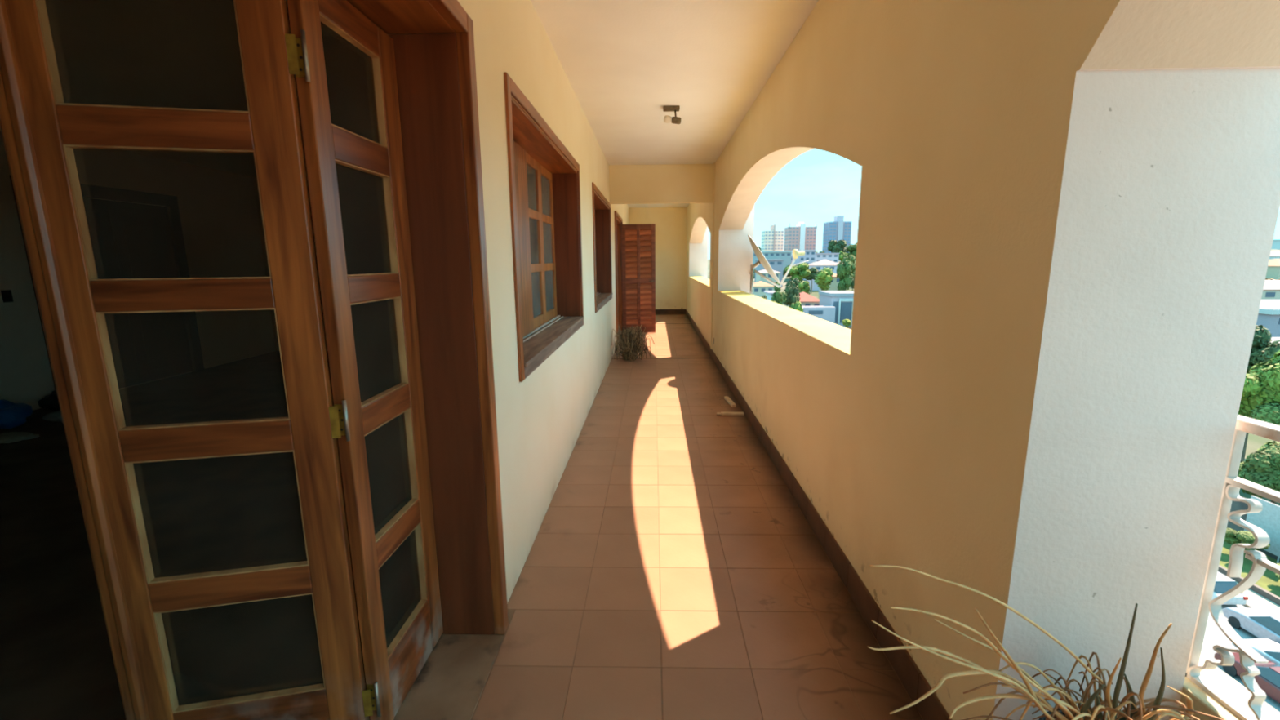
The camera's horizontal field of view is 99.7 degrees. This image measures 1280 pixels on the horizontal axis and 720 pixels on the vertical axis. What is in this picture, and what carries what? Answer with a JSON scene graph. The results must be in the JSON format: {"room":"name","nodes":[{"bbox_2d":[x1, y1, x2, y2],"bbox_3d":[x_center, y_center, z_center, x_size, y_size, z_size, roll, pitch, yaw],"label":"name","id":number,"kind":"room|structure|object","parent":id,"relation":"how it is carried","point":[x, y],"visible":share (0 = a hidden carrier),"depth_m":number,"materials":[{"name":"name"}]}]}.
{"room":"covered balcony","nodes":[
{"label":"covered balcony","id":0,"kind":"room"},
{"bbox_2d":[0,126,275,410],"bbox_3d":[-6.544,-0.298,2.249,0.200,2.870,14.200,0,11,2],"label":"wall","id":1,"kind":"structure","parent":0,"point":[218,208],"depth_m":7.44,"materials":[{"name":"paint"}]},
{"bbox_2d":[0,289,13,302],"bbox_3d":[-6.356,-0.641,5.426,0.013,0.120,0.080,0,11,2],"label":"light switch","id":2,"kind":"object","parent":1,"relation":"attached to","point":[6,295],"visible":1,"depth_m":5.42,"materials":[{"name":"plastic"}]},
{"bbox_2d":[9,174,204,390],"bbox_3d":[-6.302,-0.864,6.594,0.060,2.390,1.880,0,11,2],"label":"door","id":3,"kind":"structure","parent":1,"relation":"in","point":[129,239],"depth_m":6.83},
{"bbox_2d":[253,177,327,351],"bbox_3d":[-3.472,-1.589,9.052,5.595,2.870,0.200,0,11,2],"label":"wall","id":4,"kind":"structure","parent":0,"point":[255,179],"depth_m":8.97,"materials":[{"name":"paint"}]},
{"bbox_2d":[45,0,818,207],"bbox_3d":[-2.535,-2.351,4.715,8.100,0.200,20.400,0,11,2],"label":"ceiling","id":5,"kind":"structure","parent":0,"point":[624,61],"depth_m":3.73,"materials":[{"name":"beige paint"}]},
{"bbox_2d":[662,105,680,124],"bbox_3d":[0.295,-2.240,4.948,0.166,0.151,0.090,0,11,2],"label":"ceiling spotlight","id":6,"kind":"object","parent":5,"relation":"attached to","point":[667,119],"visible":1,"depth_m":4.93,"materials":[{"name":"brown metal"}]},
{"bbox_2d":[671,116,680,124],"bbox_3d":[0.334,-2.197,4.955,0.088,0.066,0.059,0,11,2],"label":"spotlight","id":7,"kind":"object","parent":6,"relation":"attached to","point":[675,120],"depth_m":4.93,"materials":[{"name":"brown metal"}]},
{"bbox_2d":[393,634,503,719],"bbox_3d":[-0.726,1.335,1.101,0.291,0.024,2.239,0,11,2],"label":"floor","id":8,"kind":"structure","parent":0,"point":[450,685],"depth_m":1.96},
{"bbox_2d":[0,314,923,719],"bbox_3d":[-2.598,0.672,5.381,7.919,0.253,20.200,0,11,2],"label":"floor","id":9,"kind":"structure","parent":0,"point":[671,571],"depth_m":2.64,"materials":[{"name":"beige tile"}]},
{"bbox_2d":[0,399,32,429],"bbox_3d":[-5.971,0.504,5.038,0.420,0.263,0.385,0,11,2],"label":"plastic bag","id":10,"kind":"object","parent":9,"relation":"on","point":[12,415],"visible":1,"depth_m":5.02,"materials":[{"name":"blue plastic"}]},
{"bbox_2d":[0,431,39,443],"bbox_3d":[-5.477,0.670,4.692,0.380,0.056,0.266,0,11,2],"label":"paper scrap","id":11,"kind":"object","parent":9,"relation":"on","point":[12,437],"visible":1,"depth_m":4.67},
{"bbox_2d":[37,389,60,410],"bbox_3d":[-6.035,0.386,5.744,0.441,0.238,0.412,-4,11,-18],"label":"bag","id":12,"kind":"object","parent":9,"relation":"on","point":[51,402],"visible":0.26,"depth_m":5.57,"materials":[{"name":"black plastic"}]},
{"bbox_2d":[41,410,62,422],"bbox_3d":[-5.483,0.513,5.302,0.562,0.141,0.426,4,11,21],"label":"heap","id":13,"kind":"object","parent":9,"relation":"on","point":[56,416],"visible":0.19,"depth_m":5.15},
{"bbox_2d":[611,324,654,360],"bbox_3d":[-0.133,-0.259,8.211,0.547,0.548,0.700,-3,11,-14],"label":"bush","id":14,"kind":"object","parent":9,"relation":"on","point":[630,346],"visible":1,"depth_m":8.12,"materials":[{"name":"brown plant"}]},
{"bbox_2d":[716,411,743,415],"bbox_3d":[0.880,0.524,5.265,0.260,0.028,0.044,0,11,3],"label":"scrap","id":15,"kind":"object","parent":9,"relation":"on","point":[722,413],"visible":1,"depth_m":5.25,"materials":[{"name":"beige wood"}]},
{"bbox_2d":[724,395,736,407],"bbox_3d":[0.950,0.438,5.720,0.044,0.030,0.370,-1,11,-4],"label":"scrap","id":16,"kind":"object","parent":9,"relation":"on","point":[732,404],"visible":1,"depth_m":5.66,"materials":[{"name":"beige wood"}]},
{"bbox_2d":[400,0,629,604],"bbox_3d":[-0.653,-0.849,4.946,0.250,2.870,20.000,0,11,2],"label":"wall","id":17,"kind":"structure","parent":0,"point":[540,419],"depth_m":2.80,"materials":[{"name":"yellow paint"}]},
{"bbox_2d":[0,0,369,719],"bbox_3d":[-1.153,0.129,1.427,0.608,2.207,0.052,-3,11,-12],"label":"door","id":18,"kind":"structure","parent":17,"relation":"in","point":[41,132],"depth_m":1.39,"materials":[{"name":"brown wood"}]},
{"bbox_2d":[284,0,443,719],"bbox_3d":[-0.829,0.069,1.735,0.043,2.207,0.526,0,11,2],"label":"door","id":19,"kind":"structure","parent":17,"relation":"in","point":[343,64],"depth_m":1.68,"materials":[{"name":"brown wood"}]},
{"bbox_2d":[346,0,508,634],"bbox_3d":[-0.739,0.190,0.906,0.303,2.303,2.335,0,11,2],"label":"trim","id":20,"kind":"structure","parent":17,"relation":"attached to","point":[436,70],"depth_m":1.95,"materials":[{"name":"brown wood"}]},
{"bbox_2d":[503,72,583,382],"bbox_3d":[-0.675,-0.792,3.655,0.274,1.392,2.360,0,11,2],"label":"window","id":21,"kind":"structure","parent":17,"relation":"in","point":[544,191],"depth_m":3.97,"materials":[{"name":"brown wood"}]},
{"bbox_2d":[513,140,533,337],"bbox_3d":[-0.759,-0.731,3.363,0.035,1.180,0.510,0,11,2],"label":"shutter","id":22,"kind":"object","parent":21,"relation":"attached to","point":[520,157],"depth_m":3.44,"materials":[{"name":"brown wood"}]},
{"bbox_2d":[591,182,612,313],"bbox_3d":[-0.589,-1.420,7.026,0.274,1.392,2.360,0,11,2],"label":"window","id":23,"kind":"structure","parent":17,"relation":"in","point":[602,229],"depth_m":8.05,"materials":[{"name":"brown wood"}]},
{"bbox_2d":[613,210,622,346],"bbox_3d":[-0.505,-1.529,10.148,0.280,2.298,1.940,0,11,2],"label":"trim","id":24,"kind":"structure","parent":17,"relation":"attached to","point":[619,220],"depth_m":10.88,"materials":[{"name":"brown wood"}]},
{"bbox_2d":[621,223,655,332],"bbox_3d":[-0.026,-1.635,10.951,0.675,2.180,0.101,0,11,2],"label":"door","id":25,"kind":"structure","parent":17,"relation":"in","point":[637,241],"depth_m":10.96,"materials":[{"name":"brown wood"}]},
{"bbox_2d":[629,207,687,309],"bbox_3d":[0.537,-2.701,14.848,2.124,2.870,0.200,0,11,2],"label":"wall","id":26,"kind":"structure","parent":0,"point":[670,223],"depth_m":14.69,"materials":[{"name":"yellow paint"}]},
{"bbox_2d":[655,309,685,314],"bbox_3d":[0.502,-1.339,14.994,1.538,0.140,0.012,0,11,2],"label":"baseboard","id":27,"kind":"structure","parent":26,"relation":"attached to","point":[657,311],"depth_m":14.98,"materials":[{"name":"tile"}]},
{"bbox_2d":[686,0,1279,719],"bbox_3d":[1.258,-0.954,4.878,0.475,3.070,20.000,0,11,2],"label":"wall","id":28,"kind":"structure","parent":0,"point":[1068,210],"depth_m":1.37,"materials":[{"name":"yellow paint"}]},
{"bbox_2d":[608,164,713,204],"bbox_3d":[0.322,-2.620,8.056,1.550,0.540,0.150,0,11,2],"label":"beam","id":29,"kind":"structure","parent":28,"relation":"attached to","point":[664,183],"depth_m":7.98,"materials":[{"name":"yellow paint"}]},
{"bbox_2d":[710,162,715,349],"bbox_3d":[1.093,-1.520,8.119,0.020,2.740,0.090,0,11,2],"label":"trim","id":30,"kind":"structure","parent":28,"relation":"attached to","point":[713,173],"depth_m":8.08,"materials":[{"name":"yellow paint"}]},
{"bbox_2d":[702,205,754,293],"bbox_3d":[1.502,-1.036,8.042,0.151,4.070,13.738,0,11,2],"label":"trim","id":31,"kind":"structure","parent":28,"relation":"attached to","point":[747,249],"depth_m":7.49,"materials":[{"name":"white paint"}]},
{"bbox_2d":[747,235,808,294],"bbox_3d":[1.678,-1.076,7.056,0.819,1.107,0.707,8,13,37],"label":"satellite dish","id":32,"kind":"object","parent":28,"relation":"attached to","point":[796,253],"visible":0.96,"depth_m":7.01,"materials":[{"name":"paint"}]},
{"bbox_2d":[685,309,951,719],"bbox_3d":[1.105,-0.080,8.224,0.012,0.130,13.710,0,11,2],"label":"baseboard","id":33,"kind":"structure","parent":28,"relation":"attached to","point":[909,674],"depth_m":2.41,"materials":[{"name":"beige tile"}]},
{"bbox_2d":[1177,655,1279,719],"bbox_3d":[1.434,1.654,-1.026,0.170,0.700,5.350,0,11,2],"label":"trim","id":34,"kind":"structure","parent":28,"relation":"attached to","point":[1203,702],"depth_m":1.38,"materials":[{"name":"beige paint"}]},
{"bbox_2d":[1185,414,1279,719],"bbox_3d":[1.393,0.966,-1.163,0.044,0.720,5.230,0,11,2],"label":"railing","id":35,"kind":"object","parent":34,"relation":"on","point":[1233,483],"visible":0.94,"depth_m":1.32,"materials":[{"name":"white metal"}]},
{"bbox_3d":[1.112,1.745,-0.993,0.473,0.514,5.046,0,11,2],"label":"trim","id":36,"kind":"structure","parent":28,"relation":"attached to","visible":0},
{"bbox_2d":[867,564,1224,719],"bbox_3d":[0.874,0.757,1.136,0.891,0.653,0.431,0,11,2],"label":"potted plant","id":37,"kind":"object","parent":36,"relation":"on","point":[1111,710],"visible":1,"depth_m":1.17,"materials":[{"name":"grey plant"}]},
{"label":"outside","id":38,"kind":"structure","parent":0,"visible":0},
{"bbox_2d":[1218,541,1279,597],"bbox_3d":[40.458,13.587,37.109,4.950,0.450,110.000,0,11,2],"label":"grass strip","id":39,"kind":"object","parent":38,"point":[1268,581],"visible":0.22,"depth_m":34.97,"materials":[{"name":"plant"}]},
{"bbox_2d":[1223,527,1270,551],"bbox_3d":[40.747,12.405,36.337,2.018,2.156,2.449,0,11,2],"label":"shrub","id":40,"kind":"object","parent":39,"relation":"on","point":[1232,537],"visible":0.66,"depth_m":35.98,"materials":[{"name":"green plant"}]},
{"bbox_2d":[1244,495,1279,563],"bbox_3d":[42.358,11.510,36.419,0.100,3.845,2.700,0,11,2],"label":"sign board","id":41,"kind":"object","parent":39,"relation":"on","point":[1268,519],"visible":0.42,"depth_m":36.27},
{"bbox_2d":[1275,562,1279,579],"bbox_3d":[39.829,13.401,32.972,1.559,1.438,1.988,10,14,43],"label":"shrub","id":42,"kind":"object","parent":39,"relation":"on","point":[1277,575],"visible":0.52,"depth_m":33.03,"materials":[{"name":"green plant"}]},
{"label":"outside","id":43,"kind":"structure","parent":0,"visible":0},
{"bbox_2d":[707,259,1279,506],"bbox_3d":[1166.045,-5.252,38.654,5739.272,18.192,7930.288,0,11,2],"label":"ground","id":44,"kind":"structure","parent":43,"point":[1254,442],"depth_m":59.79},
{"bbox_2d":[752,280,773,297],"bbox_3d":[42.990,-23.385,192.961,8.200,9.506,11.000,0,11,2],"label":"house","id":45,"kind":"structure","parent":44,"relation":"on","point":[759,287],"depth_m":187.81,"materials":[{"name":"beige paint"}]},
{"bbox_2d":[755,269,779,288],"bbox_3d":[55.018,-33.962,233.420,9.000,10.905,11.000,0,11,2],"label":"house","id":46,"kind":"structure","parent":44,"relation":"on","point":[758,277],"depth_m":228.35,"materials":[{"name":"paint"}]},
{"bbox_2d":[754,259,784,287],"bbox_3d":[61.949,-41.615,260.307,11.500,13.407,15.000,0,11,2],"label":"house","id":47,"kind":"structure","parent":44,"relation":"on","point":[775,264],"depth_m":252.88,"materials":[{"name":"blue paint"}]},
{"bbox_2d":[760,224,784,251],"bbox_3d":[145.106,-123.288,592.690,21.000,47.763,19.200,0,11,2],"label":"apartment tower","id":48,"kind":"structure","parent":44,"relation":"on","point":[772,240],"depth_m":583.11,"materials":[{"name":"white concrete"}]},
{"bbox_2d":[752,251,792,276],"bbox_3d":[79.175,-59.821,337.878,24.000,15.667,31.000,0,11,2],"label":"warehouse","id":49,"kind":"structure","parent":44,"relation":"on","point":[786,255],"depth_m":322.26,"materials":[{"name":"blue metal"}]},
{"bbox_2d":[764,290,786,306],"bbox_3d":[40.376,-15.666,160.888,5.400,9.309,9.000,0,11,2],"label":"house","id":50,"kind":"structure","parent":44,"relation":"on","point":[769,295],"depth_m":159.49,"materials":[{"name":"paint"}]},
{"bbox_2d":[770,281,786,304],"bbox_3d":[38.060,-15.247,148.676,4.542,12.786,4.105,0,11,2],"label":"tree","id":51,"kind":"object","parent":44,"relation":"on","point":[780,296],"visible":0.68,"depth_m":147.40,"materials":[{"name":"green plant"}]},
{"bbox_2d":[782,269,791,280],"bbox_3d":[78.714,-44.638,284.845,7.472,6.780,8.393,0,11,2],"label":"tree","id":52,"kind":"object","parent":44,"relation":"on","point":[784,271],"visible":0.19,"depth_m":284.74,"materials":[{"name":"green plant"}]},
{"bbox_2d":[783,280,799,306],"bbox_3d":[42.740,-16.168,152.809,4.440,12.469,3.648,0,11,2],"label":"tree","id":53,"kind":"object","parent":44,"relation":"on","point":[792,292],"visible":0.94,"depth_m":151.70,"materials":[{"name":"green plant"}]},
{"bbox_2d":[787,291,800,305],"bbox_3d":[44.867,-15.848,158.745,4.327,9.042,4.723,0,11,2],"label":"tree","id":54,"kind":"object","parent":44,"relation":"on","point":[798,295],"visible":0.1,"depth_m":157.23,"materials":[{"name":"green plant"}]},
{"bbox_2d":[791,277,799,286],"bbox_3d":[56.767,-25.963,200.300,5.468,9.021,5.904,0,11,2],"label":"tree","id":55,"kind":"object","parent":44,"relation":"on","point":[795,282],"visible":0.27,"depth_m":198.93,"materials":[{"name":"green plant"}]},
{"bbox_2d":[789,301,803,312],"bbox_3d":[40.885,-11.311,141.465,3.413,8.160,3.593,0,11,2],"label":"tree","id":56,"kind":"object","parent":44,"relation":"on","point":[797,306],"visible":0.44,"depth_m":140.37,"materials":[{"name":"green plant"}]},
{"bbox_2d":[784,262,811,282],"bbox_3d":[63.614,-32.388,217.199,10.934,13.549,8.688,0,11,2],"label":"tree","id":57,"kind":"object","parent":44,"relation":"on","point":[801,271],"visible":0.91,"depth_m":214.25,"materials":[{"name":"green plant"}]},
{"bbox_2d":[783,222,817,256],"bbox_3d":[163.493,-116.163,552.846,28.200,48.200,19.200,0,11,2],"label":"apartment tower","id":58,"kind":"structure","parent":44,"relation":"on","point":[800,237],"depth_m":542.98,"materials":[{"name":"concrete"}]},
{"bbox_2d":[786,291,819,307],"bbox_3d":[50.886,-17.181,168.986,9.200,8.264,12.000,0,11,2],"label":"house","id":59,"kind":"structure","parent":44,"relation":"on","point":[806,300],"depth_m":163.63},
{"bbox_2d":[796,280,809,294],"bbox_3d":[56.933,-23.651,191.071,6.477,8.826,6.771,0,11,2],"label":"tree","id":60,"kind":"object","parent":44,"relation":"on","point":[799,289],"visible":0.14,"depth_m":190.19,"materials":[{"name":"green plant"}]},
{"bbox_2d":[797,280,809,293],"bbox_3d":[55.326,-21.887,182.113,4.182,9.566,3.335,0,11,2],"label":"tree","id":61,"kind":"object","parent":44,"relation":"on","point":[804,286],"visible":0.94,"depth_m":180.73,"materials":[{"name":"green plant"}]},
{"bbox_2d":[791,249,817,279],"bbox_3d":[90.993,-52.771,301.240,9.500,16.718,17.000,0,11,2],"label":"apartment block","id":62,"kind":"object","parent":44,"relation":"on","point":[810,255],"visible":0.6,"depth_m":292.63,"materials":[{"name":"concrete"}]},
{"bbox_2d":[804,266,818,293],"bbox_3d":[71.526,-33.518,226.651,7.309,10.967,5.993,0,11,2],"label":"tree","id":63,"kind":"object","parent":44,"relation":"on","point":[814,270],"visible":0.67,"depth_m":224.56,"materials":[{"name":"green plant"}]},
{"bbox_2d":[806,259,838,290],"bbox_3d":[82.218,-37.814,241.164,13.000,13.809,13.000,0,11,2],"label":"house","id":64,"kind":"structure","parent":44,"relation":"on","point":[820,264],"depth_m":236.06,"materials":[{"name":"white paint"}]},
{"bbox_2d":[814,267,833,290],"bbox_3d":[60.100,-23.264,177.149,5.727,14.299,7.791,0,11,2],"label":"tree","id":65,"kind":"object","parent":44,"relation":"on","point":[824,278],"visible":0.99,"depth_m":174.50,"materials":[{"name":"green plant"}]},
{"bbox_2d":[801,290,853,326],"bbox_3d":[51.192,-14.215,152.599,19.150,9.706,14.880,0,11,2],"label":"house","id":66,"kind":"structure","parent":44,"relation":"on","point":[835,306],"depth_m":148.19,"materials":[{"name":"white paint"}]},
{"bbox_2d":[815,253,839,262],"bbox_3d":[110.017,-58.405,331.248,18.000,14.130,19.000,0,11,2],"label":"apartment block","id":67,"kind":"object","parent":44,"relation":"on","point":[833,257],"visible":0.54,"depth_m":321.47,"materials":[{"name":"white concrete"}]},
{"bbox_2d":[818,273,839,299],"bbox_3d":[70.955,-26.912,201.256,6.500,11.261,10.000,0,11,2],"label":"house","id":68,"kind":"structure","parent":44,"relation":"on","point":[833,285],"depth_m":196.61,"materials":[{"name":"green paint"}]},
{"bbox_2d":[822,215,852,261],"bbox_3d":[186.465,-110.681,512.579,20.800,49.500,19.200,0,11,2],"label":"apartment tower","id":69,"kind":"structure","parent":44,"relation":"on","point":[838,229],"depth_m":502.42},
{"bbox_2d":[827,240,848,253],"bbox_3d":[153.943,-85.154,418.693,16.339,15.932,14.233,0,11,2],"label":"tree","id":70,"kind":"object","parent":44,"relation":"on","point":[834,246],"visible":0.91,"depth_m":414.95,"materials":[{"name":"green plant"}]},
{"bbox_2d":[838,250,848,262],"bbox_3d":[144.228,-72.061,383.792,7.198,10.852,5.581,0,11,2],"label":"tree","id":71,"kind":"object","parent":44,"relation":"on","point":[842,255],"visible":0.84,"depth_m":382.22,"materials":[{"name":"green plant"}]},
{"bbox_2d":[835,257,853,290],"bbox_3d":[70.523,-26.876,186.557,6.029,16.468,5.782,0,11,2],"label":"tree","id":72,"kind":"object","parent":44,"relation":"on","point":[844,272],"visible":0.97,"depth_m":184.88,"materials":[{"name":"green plant"}]},
{"bbox_2d":[841,319,851,326],"bbox_3d":[54.085,-9.083,141.247,2.451,3.464,2.591,0,11,2],"label":"shrub","id":73,"kind":"object","parent":44,"relation":"on","point":[846,322],"visible":1,"depth_m":140.58,"materials":[{"name":"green plant"}]},
{"bbox_2d":[842,253,855,271],"bbox_3d":[98.130,-42.464,254.321,6.264,14.828,6.549,0,11,2],"label":"tree","id":74,"kind":"object","parent":44,"relation":"on","point":[851,256],"visible":0.41,"depth_m":252.20,"materials":[{"name":"green plant"}]},
{"bbox_2d":[845,242,857,258],"bbox_3d":[169.069,-85.269,423.900,16.796,14.159,14.156,0,11,2],"label":"tree","id":75,"kind":"object","parent":44,"relation":"on","point":[851,247],"visible":0.44,"depth_m":421.85,"materials":[{"name":"green plant"}]},
{"bbox_2d":[849,277,854,291],"bbox_3d":[86.342,-30.162,219.271,5.370,7.054,5.832,0,11,2],"label":"tree","id":76,"kind":"object","parent":44,"relation":"on","point":[853,278],"visible":0.38,"depth_m":217.04,"materials":[{"name":"green plant"}]},
{"bbox_2d":[1217,564,1279,605],"bbox_3d":[37.983,12.533,42.064,0.250,0.750,200.000,0,11,2],"label":"kerb","id":77,"kind":"object","parent":44,"relation":"on","point":[1222,570],"depth_m":32.86,"materials":[{"name":"grey concrete"}]},
{"bbox_2d":[1226,496,1279,561],"bbox_3d":[43.320,10.199,46.580,0.300,3.600,50.000,0,11,2],"label":"wall","id":78,"kind":"structure","parent":44,"relation":"on","point":[1236,505],"depth_m":38.65,"materials":[{"name":"teal paint"}]},
{"bbox_2d":[1237,440,1279,503],"bbox_3d":[46.805,9.278,40.103,4.423,7.347,3.806,0,11,2],"label":"tree","id":79,"kind":"object","parent":44,"relation":"on","point":[1262,467],"visible":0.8,"depth_m":39.30,"materials":[{"name":"green plant"}]},
{"bbox_2d":[1238,363,1279,462],"bbox_3d":[52.477,5.820,46.767,6.593,11.618,5.296,0,11,2],"label":"tree","id":80,"kind":"object","parent":44,"relation":"on","point":[1261,387],"visible":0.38,"depth_m":44.87,"materials":[{"name":"green plant"}]},
{"bbox_2d":[1246,324,1279,433],"bbox_3d":[63.745,3.058,55.831,5.786,13.549,7.657,-5,11,-22],"label":"tree","id":81,"kind":"object","parent":44,"relation":"on","point":[1263,350],"visible":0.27,"depth_m":55.12,"materials":[{"name":"green plant"}]},
{"bbox_2d":[1249,402,1279,504],"bbox_3d":[51.580,7.662,43.126,3.720,9.330,4.656,0,11,2],"label":"tree","id":82,"kind":"object","parent":44,"relation":"on","point":[1268,413],"visible":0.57,"depth_m":43.32,"materials":[{"name":"green plant"}]},
{"bbox_2d":[1249,349,1279,373],"bbox_3d":[58.905,4.907,47.996,5.852,12.859,7.100,-6,12,-29],"label":"tree","id":83,"kind":"object","parent":44,"relation":"on","point":[1276,359],"visible":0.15,"depth_m":48.29,"materials":[{"name":"green plant"}]},
{"bbox_2d":[1256,299,1279,337],"bbox_3d":[137.014,-7.394,114.169,33.000,8.861,23.000,0,11,2],"label":"house","id":84,"kind":"structure","parent":44,"relation":"on","point":[1268,315],"depth_m":103.91,"materials":[{"name":"white paint"}]},
{"bbox_2d":[1261,280,1279,299],"bbox_3d":[162.684,-15.604,140.474,19.000,10.360,15.000,0,11,2],"label":"house","id":85,"kind":"structure","parent":44,"relation":"on","point":[1271,291],"depth_m":133.55,"materials":[{"name":"white paint"}]},
{"bbox_2d":[1265,258,1279,279],"bbox_3d":[283.163,-39.820,236.670,31.000,9.100,23.000,0,11,2],"label":"house","id":86,"kind":"structure","parent":44,"relation":"on","point":[1273,266],"depth_m":229.19,"materials":[{"name":"paint"}]},
{"bbox_2d":[1269,250,1279,259],"bbox_3d":[353.706,-53.555,296.411,33.000,13.100,21.000,0,11,2],"label":"house","id":87,"kind":"structure","parent":44,"relation":"on","point":[1273,254],"depth_m":289.01,"materials":[{"name":"white paint"}]},
{"bbox_2d":[1270,337,1279,342],"bbox_3d":[101.212,0.616,82.998,15.000,7.024,9.000,0,11,2],"label":"house","id":88,"kind":"structure","parent":44,"relation":"on","point":[1273,339],"depth_m":84.74,"materials":[{"name":"white paint"}]},
{"bbox_2d":[1271,239,1279,249],"bbox_3d":[541.668,-89.164,449.811,61.000,21.466,41.000,0,11,2],"label":"house","id":89,"kind":"structure","parent":44,"relation":"on","point":[1276,242],"depth_m":433.86,"materials":[{"name":"white metal"}]},
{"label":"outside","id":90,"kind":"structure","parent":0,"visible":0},
{"bbox_2d":[1228,577,1279,615],"bbox_3d":[36.960,12.709,42.123,1.800,0.400,200.000,0,11,2],"label":"sidewalk","id":91,"kind":"structure","parent":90,"point":[1255,599],"depth_m":31.93,"materials":[{"name":"white concrete"}]},
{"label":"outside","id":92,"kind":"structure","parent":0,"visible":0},
{"bbox_2d":[1200,604,1279,711],"bbox_3d":[29.863,12.807,42.322,12.400,0.250,200.000,0,11,2],"label":"street","id":93,"kind":"structure","parent":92,"point":[1213,636],"depth_m":29.19,"materials":[{"name":"white concrete"}]},
{"bbox_2d":[1212,571,1248,604],"bbox_3d":[34.636,13.531,33.475,1.720,1.485,4.115,0,11,2],"label":"car","id":94,"kind":"object","parent":93,"relation":"on","point":[1224,584],"visible":0.27,"depth_m":31.77,"materials":[{"name":"white paint"}]},
{"bbox_2d":[1213,652,1279,703],"bbox_3d":[30.026,15.084,25.335,1.720,1.485,4.215,-1,11,-1],"label":"car","id":95,"kind":"object","parent":93,"relation":"on","point":[1268,679],"visible":0.6,"depth_m":25.33,"materials":[{"name":"red paint"}]},
{"bbox_2d":[1222,607,1279,644],"bbox_3d":[33.909,14.370,28.562,1.720,1.645,4.415,0,11,2],"label":"car","id":96,"kind":"object","parent":93,"relation":"on","point":[1261,624],"visible":0.91,"depth_m":29.25,"materials":[{"name":"silver metal"}]},
{"bbox_2d":[1231,638,1279,664],"bbox_3d":[31.951,14.894,26.268,1.720,1.485,4.215,-1,11,-1],"label":"car","id":97,"kind":"object","parent":93,"relation":"on","point":[1269,650],"visible":0.56,"depth_m":27.26,"materials":[{"name":"white paint"}]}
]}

